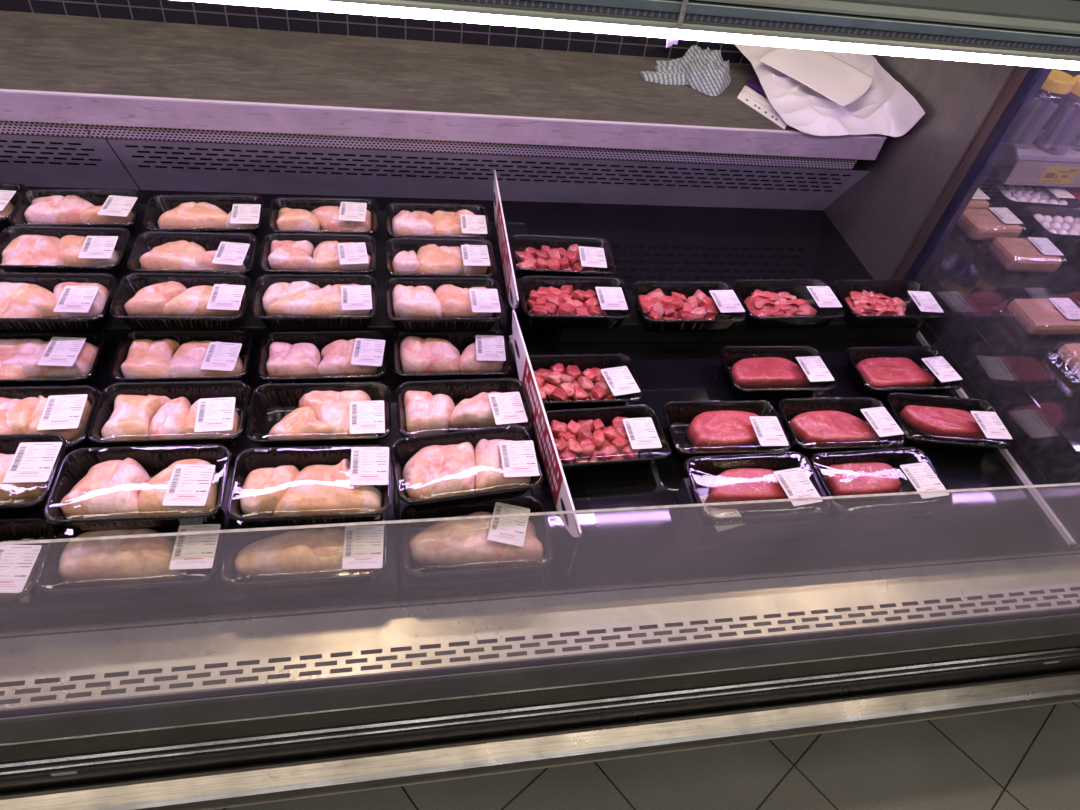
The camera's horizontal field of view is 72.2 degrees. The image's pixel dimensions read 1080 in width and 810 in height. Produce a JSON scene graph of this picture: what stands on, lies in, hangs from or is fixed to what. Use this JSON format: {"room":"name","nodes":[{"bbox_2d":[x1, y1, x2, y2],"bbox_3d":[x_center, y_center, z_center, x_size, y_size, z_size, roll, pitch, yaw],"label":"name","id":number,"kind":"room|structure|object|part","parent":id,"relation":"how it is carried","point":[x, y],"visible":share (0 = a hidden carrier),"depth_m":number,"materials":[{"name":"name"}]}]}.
{"room":"food shop","nodes":[
{"label":"food shop","id":0,"kind":"room"},
{"bbox_2d":[0,0,750,63],"bbox_3d":[-0.325,-1.542,1.405,12.000,3.000,0.098,-1,47,-11],"label":"wall","id":1,"kind":"structure","parent":0,"point":[171,11],"depth_m":1.92,"materials":[{"name":"black tile"}]},
{"bbox_2d":[215,701,1079,809],"bbox_3d":[0.006,1.976,0.222,12.000,0.001,7.400,-1,47,-11],"label":"floor","id":2,"kind":"structure","parent":0,"point":[1028,758],"depth_m":1.49,"materials":[{"name":"grey tile"}]},
{"bbox_2d":[0,0,1079,809],"bbox_3d":[-0.049,-0.364,1.448,4.900,1.405,1.640,-1,47,-11],"label":"refrigerated display case","id":3,"kind":"object","parent":2,"relation":"on","point":[654,629],"visible":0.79,"depth_m":1.40,"materials":[{"name":"silver metal"}]},
{"bbox_2d":[0,183,27,233],"bbox_3d":[-1.256,-0.426,1.609,0.247,0.057,0.142,-1,47,-11],"label":"pack","id":4,"kind":"object","parent":3,"relation":"on","point":[9,193],"visible":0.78,"depth_m":1.62,"materials":[{"name":"black plastic"}]},
{"bbox_2d":[0,517,52,606],"bbox_3d":[-0.852,0.239,1.081,0.247,0.056,0.142,-1,47,-11],"label":"pack","id":5,"kind":"object","parent":3,"relation":"on","point":[20,563],"visible":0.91,"depth_m":1.08,"materials":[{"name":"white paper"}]},
{"bbox_2d":[0,433,65,515],"bbox_3d":[-0.865,0.114,1.132,0.247,0.057,0.142,-1,47,-11],"label":"pack","id":6,"kind":"object","parent":5,"relation":"on","point":[30,464],"visible":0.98,"depth_m":1.13,"materials":[{"name":"black plastic"}]},
{"bbox_2d":[0,120,90,136],"bbox_3d":[-1.759,-0.584,1.469,1.568,0.043,0.018,-1,47,-11],"label":"grille","id":7,"kind":"object","parent":3,"relation":"attached to","point":[7,128],"depth_m":1.61,"materials":[{"name":"metal"}]},
{"bbox_2d":[0,385,99,457],"bbox_3d":[-0.881,0.035,1.249,0.247,0.056,0.142,-1,47,-11],"label":"pack","id":8,"kind":"object","parent":3,"relation":"on","point":[68,412],"visible":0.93,"depth_m":1.25,"materials":[{"name":"pink food"}]},
{"bbox_2d":[0,330,105,386],"bbox_3d":[-0.963,-0.079,1.406,0.247,0.057,0.142,-1,47,-11],"label":"pack","id":9,"kind":"object","parent":3,"relation":"on","point":[26,359],"visible":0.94,"depth_m":1.40,"materials":[{"name":"pink food"}]},
{"bbox_2d":[0,272,116,332],"bbox_3d":[-0.959,-0.194,1.436,0.247,0.057,0.142,-1,47,-11],"label":"pack","id":10,"kind":"object","parent":3,"relation":"on","point":[29,302],"visible":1,"depth_m":1.42,"materials":[{"name":"pink food"}]},
{"bbox_2d":[0,225,130,278],"bbox_3d":[-0.994,-0.313,1.549,0.247,0.057,0.142,-1,47,-11],"label":"pack","id":11,"kind":"object","parent":3,"relation":"on","point":[23,249],"visible":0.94,"depth_m":1.54,"materials":[{"name":"pink food"}]},
{"bbox_3d":[-1.772,-0.549,1.604,1.594,0.202,0.122,-1,47,-11],"label":"panel","id":12,"kind":"part","parent":3,"relation":"part of","materials":[{"name":"metal"}]},
{"bbox_2d":[9,189,141,235],"bbox_3d":[-1.020,-0.421,1.646,0.247,0.057,0.142,-4,48,-14],"label":"pack","id":13,"kind":"object","parent":3,"relation":"on","point":[39,207],"visible":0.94,"depth_m":1.64,"materials":[{"name":"pink food"}]},
{"bbox_2d":[35,508,225,596],"bbox_3d":[-0.613,0.228,1.132,0.247,0.056,0.142,-1,47,-11],"label":"pack","id":14,"kind":"object","parent":3,"relation":"on","point":[181,562],"visible":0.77,"depth_m":1.11,"materials":[{"name":"pink food"}]},
{"bbox_2d":[43,444,230,529],"bbox_3d":[-0.611,0.132,1.149,0.247,0.057,0.142,-1,47,-11],"label":"pack","id":15,"kind":"object","parent":14,"relation":"on","point":[173,485],"visible":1,"depth_m":1.13,"materials":[{"name":"pink food"}]},
{"bbox_2d":[87,380,249,448],"bbox_3d":[-0.641,0.024,1.302,0.247,0.056,0.142,-1,47,-11],"label":"pack","id":16,"kind":"object","parent":3,"relation":"on","point":[127,414],"visible":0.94,"depth_m":1.29,"materials":[{"name":"pink food"}]},
{"bbox_2d":[110,272,250,330],"bbox_3d":[-0.713,-0.203,1.489,0.247,0.057,0.142,-1,47,-11],"label":"pack","id":17,"kind":"object","parent":3,"relation":"on","point":[143,301],"visible":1,"depth_m":1.48,"materials":[{"name":"pink food"}]},
{"bbox_2d":[109,329,252,381],"bbox_3d":[-0.696,-0.085,1.459,0.247,0.057,0.142,-1,47,-11],"label":"pack","id":18,"kind":"object","parent":3,"relation":"on","point":[140,356],"visible":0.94,"depth_m":1.45,"materials":[{"name":"pink food"}]},
{"bbox_2d":[127,231,257,276],"bbox_3d":[-0.738,-0.311,1.593,0.247,0.057,0.142,-1,47,-11],"label":"pack","id":19,"kind":"object","parent":3,"relation":"on","point":[153,251],"visible":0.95,"depth_m":1.58,"materials":[{"name":"pink food"}]},
{"bbox_2d":[143,194,262,235],"bbox_3d":[-0.761,-0.422,1.694,0.247,0.057,0.142,-4,48,-14],"label":"pack","id":20,"kind":"object","parent":3,"relation":"on","point":[226,213],"visible":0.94,"depth_m":1.69,"materials":[{"name":"pink food"}]},
{"bbox_2d":[220,512,387,590],"bbox_3d":[-0.367,0.229,1.175,0.247,0.056,0.142,-1,47,-11],"label":"pack","id":21,"kind":"object","parent":3,"relation":"on","point":[306,557],"visible":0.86,"depth_m":1.15,"materials":[{"name":"pink food"}]},
{"bbox_2d":[226,445,391,526],"bbox_3d":[-0.363,0.135,1.190,0.247,0.057,0.142,-1,47,-11],"label":"pack","id":22,"kind":"object","parent":21,"relation":"on","point":[316,485],"visible":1,"depth_m":1.18,"materials":[{"name":"pink food"}]},
{"bbox_2d":[252,274,377,330],"bbox_3d":[-0.463,-0.210,1.540,0.247,0.057,0.142,-2,47,-12],"label":"pack","id":23,"kind":"object","parent":3,"relation":"on","point":[283,302],"visible":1,"depth_m":1.53,"materials":[{"name":"pink food"}]},
{"bbox_2d":[259,233,376,274],"bbox_3d":[-0.488,-0.321,1.647,0.248,0.057,0.142,-2,47,-12],"label":"pack","id":24,"kind":"object","parent":3,"relation":"on","point":[281,253],"visible":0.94,"depth_m":1.64,"materials":[{"name":"pink food"}]},
{"bbox_2d":[246,381,390,447],"bbox_3d":[-0.395,0.025,1.345,0.247,0.056,0.142,-1,47,-11],"label":"pack","id":25,"kind":"object","parent":3,"relation":"on","point":[329,413],"visible":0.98,"depth_m":1.33,"materials":[{"name":"pink food"}]},
{"bbox_2d":[257,330,385,383],"bbox_3d":[-0.439,-0.088,1.507,0.247,0.057,0.142,-2,47,-12],"label":"pack","id":26,"kind":"object","parent":3,"relation":"on","point":[315,356],"visible":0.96,"depth_m":1.50,"materials":[{"name":"pink food"}]},
{"bbox_2d":[268,197,378,235],"bbox_3d":[-0.506,-0.429,1.746,0.247,0.057,0.142,-3,48,-12],"label":"pack","id":27,"kind":"object","parent":3,"relation":"on","point":[295,214],"visible":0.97,"depth_m":1.75,"materials":[{"name":"pink food"}]},
{"bbox_2d":[385,203,489,239],"bbox_3d":[-0.248,-0.428,1.791,0.247,0.057,0.142,-2,47,-12],"label":"pack","id":28,"kind":"object","parent":3,"relation":"on","point":[403,220],"visible":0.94,"depth_m":1.79,"materials":[{"name":"pink food"}]},
{"bbox_2d":[385,237,496,277],"bbox_3d":[-0.228,-0.321,1.694,0.247,0.057,0.142,-2,47,-12],"label":"pack","id":29,"kind":"object","parent":3,"relation":"on","point":[405,257],"visible":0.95,"depth_m":1.69,"materials":[{"name":"pink food"}]},
{"bbox_2d":[0,10,886,159],"bbox_3d":[-0.842,-0.778,1.738,3.482,0.068,0.415,-1,47,-11],"label":"shelf","id":30,"kind":"object","parent":3,"relation":"on","point":[55,68],"visible":0.84,"depth_m":1.76,"materials":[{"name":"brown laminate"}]},
{"bbox_2d":[640,45,730,95],"bbox_3d":[0.404,-0.918,2.001,0.263,0.066,0.223,-1,47,-11],"label":"tea towel","id":31,"kind":"object","parent":30,"relation":"on","point":[706,72],"visible":1,"depth_m":1.98,"materials":[{"name":"grey fabric"}]},
{"bbox_2d":[737,72,787,128],"bbox_3d":[0.623,-0.835,1.997,0.204,0.016,0.301,-21,54,-27],"label":"document sleeve","id":32,"kind":"object","parent":30,"relation":"on","point":[752,94],"visible":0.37,"depth_m":1.96,"materials":[{"name":"plastic"}]},
{"bbox_2d":[733,43,924,136],"bbox_3d":[0.730,-0.849,1.950,0.340,0.109,0.474,-1,47,-11],"label":"plastic bag","id":33,"kind":"object","parent":30,"relation":"on","point":[887,108],"visible":0.72,"depth_m":1.91,"materials":[{"name":"white plastic"}]},
{"bbox_2d":[757,47,873,105],"bbox_3d":[0.743,-0.888,1.970,0.193,0.033,0.283,-29,58,-32],"label":"paper sheet","id":34,"kind":"object","parent":33,"relation":"on","point":[824,73],"visible":0.91,"depth_m":1.96,"materials":[{"name":"white paper"}]},
{"bbox_2d":[384,277,503,331],"bbox_3d":[-0.206,-0.211,1.587,0.247,0.057,0.142,-2,47,-12],"label":"pack","id":35,"kind":"object","parent":3,"relation":"on","point":[414,304],"visible":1,"depth_m":1.58,"materials":[{"name":"pink food"}]},
{"bbox_2d":[392,328,512,381],"bbox_3d":[-0.185,-0.096,1.561,0.247,0.057,0.142,-2,47,-12],"label":"pack","id":36,"kind":"object","parent":3,"relation":"on","point":[417,356],"visible":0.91,"depth_m":1.55,"materials":[{"name":"pink food"}]},
{"bbox_2d":[396,378,531,436],"bbox_3d":[-0.145,0.018,1.397,0.247,0.056,0.142,-2,48,-12],"label":"pack","id":37,"kind":"object","parent":3,"relation":"on","point":[433,406],"visible":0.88,"depth_m":1.39,"materials":[{"name":"pink food"}]},
{"bbox_2d":[86,124,857,169],"bbox_3d":[-0.070,-0.628,1.812,1.874,0.043,0.018,-1,47,-11],"label":"grille","id":38,"kind":"object","parent":3,"relation":"attached to","point":[95,133],"depth_m":1.79,"materials":[{"name":"metal"}]},
{"bbox_2d":[401,497,552,580],"bbox_3d":[-0.108,0.229,1.243,0.247,0.057,0.142,-1,47,-11],"label":"pack","id":39,"kind":"object","parent":3,"relation":"on","point":[466,548],"visible":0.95,"depth_m":1.23,"materials":[{"name":"pink food"}]},
{"bbox_2d":[391,425,542,509],"bbox_3d":[-0.127,0.112,1.276,0.247,0.057,0.142,-6,48,-16],"label":"pack","id":40,"kind":"object","parent":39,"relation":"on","point":[431,471],"visible":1,"depth_m":1.26,"materials":[{"name":"pink food"}]},
{"bbox_3d":[-0.052,-0.593,1.954,1.912,0.202,0.122,-1,47,-11],"label":"panel","id":41,"kind":"part","parent":3,"relation":"part of","materials":[{"name":"metal"}]},
{"bbox_2d":[489,170,518,323],"bbox_3d":[-0.044,-0.355,1.766,0.098,0.150,0.518,-1,47,-11],"label":"divider","id":42,"kind":"object","parent":3,"relation":"on","point":[506,277],"visible":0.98,"depth_m":1.75,"materials":[{"name":"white plastic"}]},
{"bbox_3d":[-0.090,-0.354,1.757,0.003,0.149,0.518,-1,47,-11],"label":"acrylic panel","id":43,"kind":"part","parent":42,"relation":"part of","materials":[{"name":"clear plastic"}]},
{"bbox_3d":[0.004,0.545,1.303,4.900,0.022,0.012,-1,47,-11],"label":"trim rail","id":44,"kind":"part","parent":3,"relation":"part of","materials":[{"name":"silver metal"}]},
{"bbox_3d":[0.008,0.526,1.283,4.900,0.022,0.012,-1,47,-11],"label":"trim rail","id":45,"kind":"part","parent":3,"relation":"part of","materials":[{"name":"silver metal"}]},
{"bbox_2d":[0,554,1079,708],"bbox_3d":[0.010,0.389,1.254,4.900,0.020,0.134,-1,47,-11],"label":"return air grille","id":46,"kind":"object","parent":3,"relation":"attached to","point":[95,665],"depth_m":1.25,"materials":[{"name":"metal"}]},
{"bbox_3d":[-0.001,0.542,1.329,4.900,0.355,0.028,-1,47,-11],"label":"kick panel","id":47,"kind":"part","parent":3,"relation":"part of","materials":[{"name":"black plastic"}]},
{"bbox_2d":[512,310,581,536],"bbox_3d":[0.035,0.051,1.396,0.088,0.150,0.539,-4,48,-14],"label":"divider","id":48,"kind":"object","parent":3,"relation":"on","point":[554,471],"visible":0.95,"depth_m":1.33,"materials":[{"name":"white plastic"}]},
{"bbox_2d":[509,234,615,278],"bbox_3d":[0.049,-0.340,1.753,0.247,0.057,0.142,1,47,-10],"label":"pack","id":49,"kind":"object","parent":3,"relation":"on","point":[534,255],"visible":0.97,"depth_m":1.74,"materials":[{"name":"red food"}]},
{"bbox_2d":[518,275,632,328],"bbox_3d":[0.076,-0.225,1.649,0.247,0.057,0.142,-1,47,-11],"label":"pack","id":50,"kind":"object","parent":3,"relation":"on","point":[571,302],"visible":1,"depth_m":1.64,"materials":[{"name":"red food"}]},
{"bbox_2d":[528,353,642,410],"bbox_3d":[0.082,-0.042,1.549,0.247,0.056,0.142,-2,47,-12],"label":"pack","id":51,"kind":"object","parent":3,"relation":"on","point":[564,381],"visible":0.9,"depth_m":1.54,"materials":[{"name":"red food"}]},
{"bbox_2d":[545,405,669,473],"bbox_3d":[0.121,0.072,1.449,0.247,0.056,0.142,-3,48,-13],"label":"pack","id":52,"kind":"object","parent":3,"relation":"on","point":[632,436],"visible":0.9,"depth_m":1.44,"materials":[{"name":"red food"}]},
{"bbox_2d":[181,0,1079,69],"bbox_3d":[0.004,-0.648,1.155,4.900,0.081,0.120,-1,47,-11],"label":"light bar","id":53,"kind":"object","parent":3,"relation":"attached to","point":[1033,33],"visible":1,"depth_m":1.22,"materials":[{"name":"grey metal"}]},
{"bbox_2d":[666,0,687,47],"bbox_3d":[0.216,-0.615,1.174,0.018,0.091,0.020,-1,47,-11],"label":"clip","id":54,"kind":"object","parent":53,"relation":"attached to","point":[670,41],"visible":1,"depth_m":1.17,"materials":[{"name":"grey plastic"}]},
{"bbox_3d":[0.009,-0.605,1.136,4.900,0.004,0.011,-1,47,-11],"label":"tube clip rail","id":55,"kind":"part","parent":53,"relation":"part of","materials":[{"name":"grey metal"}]},
{"bbox_2d":[631,281,745,332],"bbox_3d":[0.333,-0.220,1.691,0.247,0.057,0.142,-2,47,-12],"label":"pack","id":56,"kind":"object","parent":3,"relation":"on","point":[661,306],"visible":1,"depth_m":1.68,"materials":[{"name":"red food"}]},
{"bbox_2d":[662,400,790,461],"bbox_3d":[0.372,0.058,1.507,0.247,0.056,0.142,-1,47,-11],"label":"pack","id":57,"kind":"object","parent":3,"relation":"on","point":[729,427],"visible":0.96,"depth_m":1.51,"materials":[{"name":"red food"}]},
{"bbox_2d":[685,452,829,531],"bbox_3d":[0.388,0.158,1.347,0.247,0.057,0.142,-2,47,-12],"label":"pack","id":58,"kind":"object","parent":3,"relation":"on","point":[780,475],"visible":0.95,"depth_m":1.35,"materials":[{"name":"red food"}]},
{"bbox_2d":[719,345,836,399],"bbox_3d":[0.523,-0.068,1.653,0.247,0.056,0.142,-1,47,-11],"label":"pack","id":59,"kind":"object","parent":3,"relation":"on","point":[764,372],"visible":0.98,"depth_m":1.65,"materials":[{"name":"red food"}]},
{"bbox_2d":[733,279,844,328],"bbox_3d":[0.578,-0.235,1.749,0.247,0.057,0.142,-2,48,-12],"label":"pack","id":60,"kind":"object","parent":3,"relation":"on","point":[766,303],"visible":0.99,"depth_m":1.74,"materials":[{"name":"red food"}]},
{"bbox_2d":[778,397,904,456],"bbox_3d":[0.624,0.051,1.558,0.247,0.056,0.142,-1,47,-11],"label":"pack","id":61,"kind":"object","parent":3,"relation":"on","point":[812,426],"visible":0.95,"depth_m":1.56,"materials":[{"name":"red food"}]},
{"bbox_2d":[811,447,952,519],"bbox_3d":[0.633,0.153,1.395,0.247,0.057,0.142,-2,48,-12],"label":"pack","id":62,"kind":"object","parent":3,"relation":"on","point":[894,470],"visible":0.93,"depth_m":1.40,"materials":[{"name":"red food"}]},
{"bbox_2d":[833,279,943,327],"bbox_3d":[0.835,-0.242,1.802,0.247,0.057,0.142,-1,47,-11],"label":"pack","id":63,"kind":"object","parent":3,"relation":"on","point":[865,303],"visible":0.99,"depth_m":1.79,"materials":[{"name":"red food"}]},
{"bbox_2d":[846,346,961,398],"bbox_3d":[0.828,-0.071,1.710,0.248,0.056,0.142,-1,47,-11],"label":"pack","id":64,"kind":"object","parent":3,"relation":"on","point":[876,372],"visible":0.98,"depth_m":1.71,"materials":[{"name":"red food"}]},
{"bbox_3d":[0.950,-0.860,1.846,0.020,1.045,0.693,-1,47,-11],"label":"panel","id":65,"kind":"part","parent":3,"relation":"part of","materials":[{"name":"metal"}]},
{"bbox_2d":[887,392,1011,454],"bbox_3d":[0.876,0.046,1.608,0.247,0.056,0.142,5,46,-6],"label":"pack","id":66,"kind":"object","parent":3,"relation":"on","point":[927,422],"visible":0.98,"depth_m":1.61,"materials":[{"name":"red food"}]},
{"bbox_2d":[966,188,992,208],"bbox_3d":[1.188,-0.587,2.114,0.208,0.046,0.109,-4,48,-14],"label":"pack","id":67,"kind":"object","parent":3,"relation":"on","point":[978,201],"visible":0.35,"depth_m":2.09,"materials":[{"name":"beige food"}]},
{"bbox_3d":[1.569,-0.647,2.317,1.369,0.170,0.060,-1,47,-11],"label":"panel","id":68,"kind":"part","parent":3,"relation":"part of","materials":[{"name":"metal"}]},
{"bbox_2d":[956,207,1025,239],"bbox_3d":[1.227,-0.497,2.034,0.208,0.051,0.109,-3,48,-13],"label":"pack","id":69,"kind":"object","parent":3,"relation":"on","point":[991,223],"visible":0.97,"depth_m":2.01,"materials":[{"name":"orange food"}]},
{"bbox_3d":[1.008,-0.608,1.595,0.030,1.012,0.023,-1,47,-11],"label":"panel post","id":70,"kind":"part","parent":3,"relation":"part of","materials":[{"name":"clear plastic"}]},
{"bbox_3d":[0.999,0.008,1.707,0.014,0.012,0.726,-1,47,-11],"label":"glass trim","id":71,"kind":"part","parent":3,"relation":"part of","materials":[{"name":"clear glass"}]},
{"bbox_2d":[988,236,1066,272],"bbox_3d":[1.273,-0.396,1.945,0.208,0.051,0.109,0,47,-10],"label":"pack","id":72,"kind":"object","parent":3,"relation":"on","point":[1035,254],"visible":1,"depth_m":1.92,"materials":[{"name":"orange food"}]},
{"bbox_2d":[987,176,1079,215],"bbox_3d":[1.432,-0.606,2.167,0.247,0.060,0.142,2,47,-9],"label":"tray","id":73,"kind":"object","parent":3,"relation":"on","point":[1015,198],"visible":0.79,"depth_m":2.15,"materials":[{"name":"black plastic"}]},
{"bbox_2d":[992,130,1079,186],"bbox_3d":[1.782,-0.743,2.219,0.986,0.108,0.191,-1,47,-11],"label":"box","id":74,"kind":"object","parent":3,"relation":"attached to","point":[1011,165],"visible":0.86,"depth_m":2.09,"materials":[{"name":"cardboard"}]},
{"bbox_3d":[1.798,-0.664,2.174,0.978,0.070,0.008,-1,47,-11],"label":"price rail","id":75,"kind":"part","parent":74,"relation":"part of","materials":[{"name":"white plastic"}]},
{"bbox_2d":[1010,69,1075,148],"bbox_3d":[1.376,-0.819,2.055,0.096,0.190,0.096,-1,47,-11],"label":"lidded jar","id":76,"kind":"object","parent":74,"relation":"on","point":[1041,108],"visible":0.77,"depth_m":2.03,"materials":[{"name":"clear glass"}]},
{"bbox_3d":[1.386,-0.874,1.997,0.096,0.030,0.096,-1,47,-11],"label":"lid","id":77,"kind":"part","parent":76,"relation":"part of","materials":[{"name":"yellow plastic"}]},
{"bbox_3d":[1.789,-0.761,2.203,0.978,0.018,0.188,-1,47,-11],"label":"shelf plate","id":78,"kind":"part","parent":74,"relation":"part of","materials":[{"name":"metal"}]},
{"bbox_2d":[1033,75,1079,155],"bbox_3d":[1.469,-0.800,2.053,0.096,0.190,0.096,-1,47,-11],"label":"lidded jar","id":79,"kind":"object","parent":74,"relation":"on","point":[1066,124],"visible":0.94,"depth_m":2.06,"materials":[{"name":"clear glass"}]},
{"bbox_3d":[1.479,-0.854,1.995,0.096,0.030,0.096,-1,47,-11],"label":"lid","id":80,"kind":"part","parent":79,"relation":"part of","materials":[{"name":"yellow plastic"}]},
{"bbox_2d":[1067,130,1079,151],"bbox_3d":[1.580,-0.820,2.092,0.096,0.190,0.096,-1,47,-11],"label":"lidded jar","id":81,"kind":"object","parent":74,"relation":"on","point":[1077,142],"visible":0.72,"depth_m":2.13,"materials":[{"name":"clear glass"}]},
{"bbox_2d":[1067,145,1079,151],"bbox_3d":[1.578,-0.811,2.100,0.094,0.166,0.094,-1,47,-11],"label":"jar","id":82,"kind":"object","parent":81,"relation":"attached to","point":[1074,148],"depth_m":2.14,"materials":[{"name":"clear plastic"}]},
{"bbox_2d":[1007,298,1079,334],"bbox_3d":[1.208,-0.212,1.764,0.208,0.044,0.109,-1,47,-11],"label":"pack","id":83,"kind":"object","parent":3,"relation":"on","point":[1050,316],"visible":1,"depth_m":1.74,"materials":[{"name":"orange food"}]},
{"bbox_2d":[1023,205,1079,247],"bbox_3d":[1.476,-0.492,2.067,0.247,0.060,0.142,1,47,-9],"label":"tray","id":84,"kind":"object","parent":3,"relation":"on","point":[1060,226],"visible":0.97,"depth_m":2.06,"materials":[{"name":"black plastic"}]},
{"bbox_2d":[1053,341,1079,377],"bbox_3d":[1.261,-0.097,1.669,0.208,0.040,0.109,-3,48,-13],"label":"pack","id":85,"kind":"object","parent":3,"relation":"on","point":[1069,353],"visible":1,"depth_m":1.66},
{"bbox_2d":[1064,187,1079,208],"bbox_3d":[1.610,-0.616,2.218,0.100,0.045,0.100,-1,47,-11],"label":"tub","id":86,"kind":"object","parent":3,"relation":"on","point":[1075,191],"visible":0.3,"depth_m":2.21,"materials":[{"name":"white plastic"}]},
{"bbox_3d":[1.613,-0.628,2.205,0.100,0.008,0.100,-1,47,-11],"label":"lid","id":87,"kind":"part","parent":86,"relation":"part of","materials":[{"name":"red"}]},
{"bbox_2d":[1072,239,1079,269],"bbox_3d":[1.544,-0.376,1.970,0.247,0.060,0.142,1,47,-9],"label":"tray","id":88,"kind":"object","parent":3,"relation":"on","point":[1076,258],"visible":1,"depth_m":1.98,"materials":[{"name":"white plastic"}]}
]}

